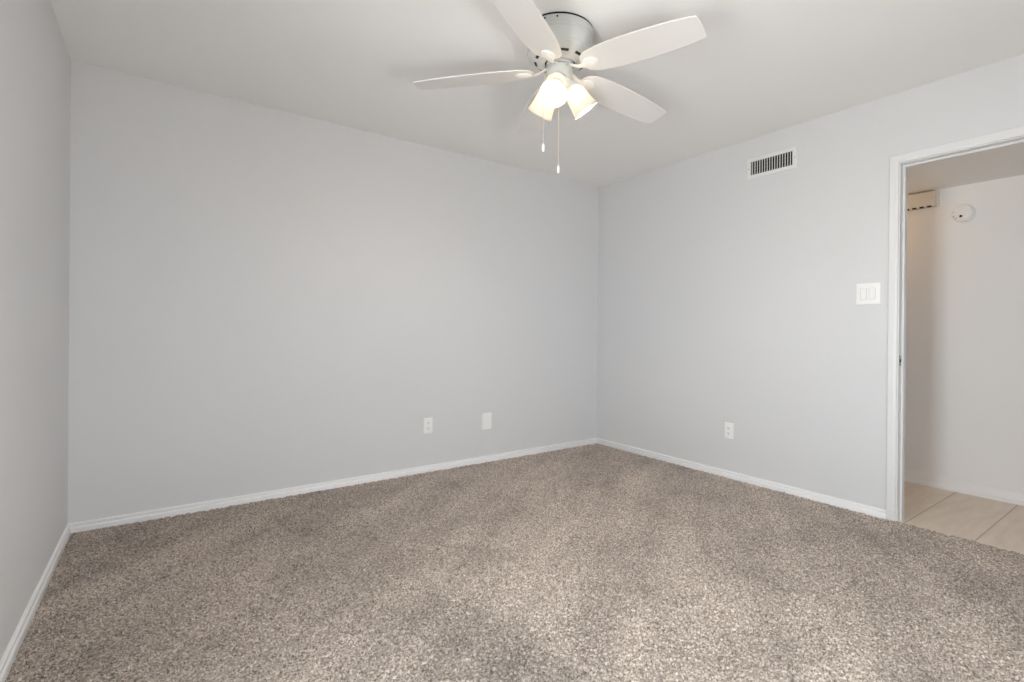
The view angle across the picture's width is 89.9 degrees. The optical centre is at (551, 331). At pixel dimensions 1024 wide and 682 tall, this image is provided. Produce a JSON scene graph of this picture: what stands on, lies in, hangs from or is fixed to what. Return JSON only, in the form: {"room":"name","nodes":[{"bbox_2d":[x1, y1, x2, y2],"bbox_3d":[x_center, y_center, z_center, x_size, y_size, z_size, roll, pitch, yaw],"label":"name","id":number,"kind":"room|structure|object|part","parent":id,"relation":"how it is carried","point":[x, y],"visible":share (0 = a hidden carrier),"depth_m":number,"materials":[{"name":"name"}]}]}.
{"room":"empty bedroom","nodes":[
{"label":"empty bedroom","id":0,"kind":"room"},
{"bbox_2d":[0,0,70,659],"bbox_3d":[-1.271,-0.176,0.907,0.150,2.520,4.229,0,0,-37],"label":"wall","id":1,"kind":"structure","parent":0,"point":[35,60],"depth_m":1.88,"materials":[{"name":"grey paint"}]},
{"bbox_2d":[0,524,70,681],"bbox_3d":[-1.218,1.034,0.960,0.020,0.060,4.231,0,0,-37],"label":"baseboard","id":2,"kind":"structure","parent":1,"relation":"attached to","point":[8,658],"depth_m":1.85,"materials":[{"name":"white paint"}]},
{"bbox_2d":[68,60,598,522],"bbox_3d":[-1.022,-0.205,3.837,4.188,2.570,0.120,0,0,-38],"label":"wall","id":3,"kind":"structure","parent":0,"point":[262,299],"depth_m":3.28,"materials":[{"name":"grey paint"}]},
{"bbox_2d":[68,438,595,533],"bbox_3d":[-1.032,1.030,3.756,3.696,0.060,0.020,0,0,-38],"label":"baseboard","id":4,"kind":"structure","parent":3,"relation":"attached to","point":[154,514],"depth_m":3.28,"materials":[{"name":"white paint"}]},
{"bbox_2d":[423,417,432,433],"bbox_3d":[-0.928,0.704,3.836,0.070,0.117,0.009,0,0,-38],"label":"wall outlet","id":5,"kind":"object","parent":3,"relation":"attached to","point":[428,422],"visible":1,"depth_m":3.83,"materials":[{"name":"white plastic"}]},
{"bbox_2d":[482,412,491,429],"bbox_3d":[-0.527,0.723,4.145,0.088,0.134,0.007,0,0,-38],"label":"blank wall plate","id":6,"kind":"object","parent":3,"relation":"attached to","point":[486,417],"visible":1,"depth_m":4.14,"materials":[{"name":"white plastic"}]},
{"bbox_2d":[5,444,1023,681],"bbox_3d":[0.745,1.096,2.296,4.778,0.066,4.520,0,0,-38],"label":"floor","id":7,"kind":"structure","parent":0,"point":[595,562],"depth_m":2.13,"materials":[{"name":"brown carpet"}]},
{"bbox_2d":[50,0,1023,186],"bbox_3d":[0.211,-1.425,2.045,3.946,0.100,4.447,0,0,-38],"label":"ceiling","id":8,"kind":"structure","parent":0,"point":[761,67],"depth_m":2.58,"materials":[{"name":"paint"}]},
{"bbox_2d":[413,0,706,173],"bbox_3d":[0.075,-1.062,2.368,1.262,0.630,1.307,0,0,-38],"label":"ceiling fan","id":9,"kind":"object","parent":8,"relation":"hanging from","point":[559,45],"visible":1,"depth_m":2.25,"materials":[{"name":"white wood"}]},
{"bbox_3d":[-0.360,-1.170,2.373,0.555,0.006,0.165,-4,11,4],"label":"blade","id":10,"kind":"part","parent":9,"relation":"part of","materials":[{"name":"white wood"}]},
{"bbox_3d":[-0.090,-1.182,1.971,0.165,0.006,0.555,12,6,18],"label":"blade","id":11,"kind":"part","parent":9,"relation":"part of","materials":[{"name":"white wood"}]},
{"bbox_3d":[-0.076,-1.173,2.729,0.165,0.006,0.555,-11,0,-17],"label":"blade","id":12,"kind":"part","parent":9,"relation":"part of","materials":[{"name":"white"}]},
{"bbox_3d":[-0.032,-1.081,2.411,0.124,0.123,0.124,42,27,24],"label":"lamp shade","id":13,"kind":"part","parent":9,"relation":"part of","materials":[{"name":"white glass"}]},
{"bbox_3d":[-0.030,-1.020,2.340,0.021,0.320,0.004,1,0,-8],"label":"pull chain","id":14,"kind":"part","parent":9,"relation":"part of","materials":[{"name":"white metal"}]},
{"bbox_3d":[0.015,-1.081,2.258,0.124,0.123,0.124,25,-39,-18],"label":"lamp shade","id":15,"kind":"part","parent":9,"relation":"part of","materials":[{"name":"white glass"}]},
{"bbox_3d":[0.018,-1.098,2.271,0.036,0.090,0.036,25,-39,-18],"label":"light bulb","id":16,"kind":"part","parent":9,"relation":"part of","materials":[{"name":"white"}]},
{"bbox_3d":[0.032,-0.982,2.410,0.004,0.395,0.013,1,0,-3],"label":"pull chain","id":17,"kind":"part","parent":9,"relation":"part of","materials":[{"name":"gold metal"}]},
{"bbox_3d":[0.124,-1.080,2.375,0.124,0.123,0.124,-35,11,7],"label":"lamp shade","id":18,"kind":"part","parent":9,"relation":"part of","materials":[{"name":"white glass"}]},
{"bbox_3d":[0.354,-1.170,2.588,0.555,0.006,0.165,5,-14,-37],"label":"blade","id":19,"kind":"part","parent":9,"relation":"part of","materials":[{"name":"white wood"}]},
{"bbox_3d":[0.354,-1.176,2.108,0.555,0.006,0.165,4,-9,37],"label":"blade","id":20,"kind":"part","parent":9,"relation":"part of","materials":[{"name":"white wood"}]},
{"bbox_2d":[597,54,1023,509],"bbox_3d":[1.779,-0.153,3.250,0.115,2.520,4.229,0,0,-38],"label":"wall","id":21,"kind":"structure","parent":0,"point":[724,296],"depth_m":3.50,"materials":[{"name":"grey paint"}]},
{"bbox_2d":[725,422,732,438],"bbox_3d":[1.300,0.727,3.757,0.009,0.117,0.070,0,0,-38],"label":"wall outlet","id":22,"kind":"object","parent":21,"relation":"attached to","point":[728,426],"visible":1,"depth_m":3.75,"materials":[{"name":"white plastic"}]},
{"bbox_2d":[596,438,885,518],"bbox_3d":[1.172,1.050,3.915,0.020,0.060,2.455,0,0,-38],"label":"baseboard","id":23,"kind":"structure","parent":21,"relation":"attached to","point":[841,503],"depth_m":3.57,"materials":[{"name":"white paint"}]},
{"bbox_2d":[747,146,796,179],"bbox_3d":[1.504,-1.155,3.510,0.012,0.146,0.358,0,0,-38],"label":"air vent","id":24,"kind":"object","parent":21,"relation":"in","point":[786,159],"visible":1,"depth_m":3.50,"materials":[{"name":"white metal"}]},
{"bbox_2d":[856,283,880,304],"bbox_3d":[1.872,-0.225,3.030,0.009,0.124,0.130,0,0,-38],"label":"light switch","id":25,"kind":"object","parent":21,"relation":"attached to","point":[869,293],"visible":1,"depth_m":3.03,"materials":[{"name":"white plastic"}]},
{"bbox_2d":[886,126,1023,521],"bbox_3d":[2.256,0.050,2.634,0.147,2.104,0.881,0,0,-38],"label":"door frame","id":26,"kind":"structure","parent":21,"relation":"in","point":[899,164],"depth_m":2.92,"materials":[{"name":"white paint"}]},
{"bbox_2d":[905,175,1023,491],"bbox_3d":[2.808,-0.104,3.543,0.100,2.500,4.200,0,0,-38],"label":"wall","id":27,"kind":"structure","parent":0,"point":[964,396],"depth_m":3.45,"materials":[{"name":"paint"}]},
{"bbox_2d":[907,191,938,210],"bbox_3d":[2.606,-0.934,3.693,0.049,0.109,0.305,0,0,-38],"label":"door chime","id":28,"kind":"object","parent":27,"relation":"attached to","point":[930,199],"visible":0.53,"depth_m":3.62,"materials":[{"name":"beige plastic"}]},
{"bbox_3d":[2.619,-0.934,3.703,0.016,0.104,0.305,0,0,-38],"label":"plate","id":29,"kind":"part","parent":28,"relation":"part of","materials":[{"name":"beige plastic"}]},
{"bbox_2d":[951,203,975,222],"bbox_3d":[2.784,-0.804,3.465,0.043,0.132,0.132,0,0,-38],"label":"smoke detector","id":30,"kind":"object","parent":27,"relation":"attached to","point":[962,213],"visible":1,"depth_m":3.45,"materials":[{"name":"white plastic"}]},
{"bbox_2d":[905,469,1023,505],"bbox_3d":[2.766,1.051,3.489,0.028,0.089,3.650,0,0,-38],"label":"baseboard","id":31,"kind":"structure","parent":27,"relation":"attached to","point":[1012,496],"depth_m":3.45,"materials":[{"name":"white paint"}]},
{"bbox_2d":[908,144,1023,194],"bbox_3d":[2.447,-1.040,3.226,0.970,0.080,3.750,0,0,-38],"label":"ceiling","id":32,"kind":"structure","parent":0,"point":[1006,162],"depth_m":3.16,"materials":[{"name":"white paint"}]}
]}

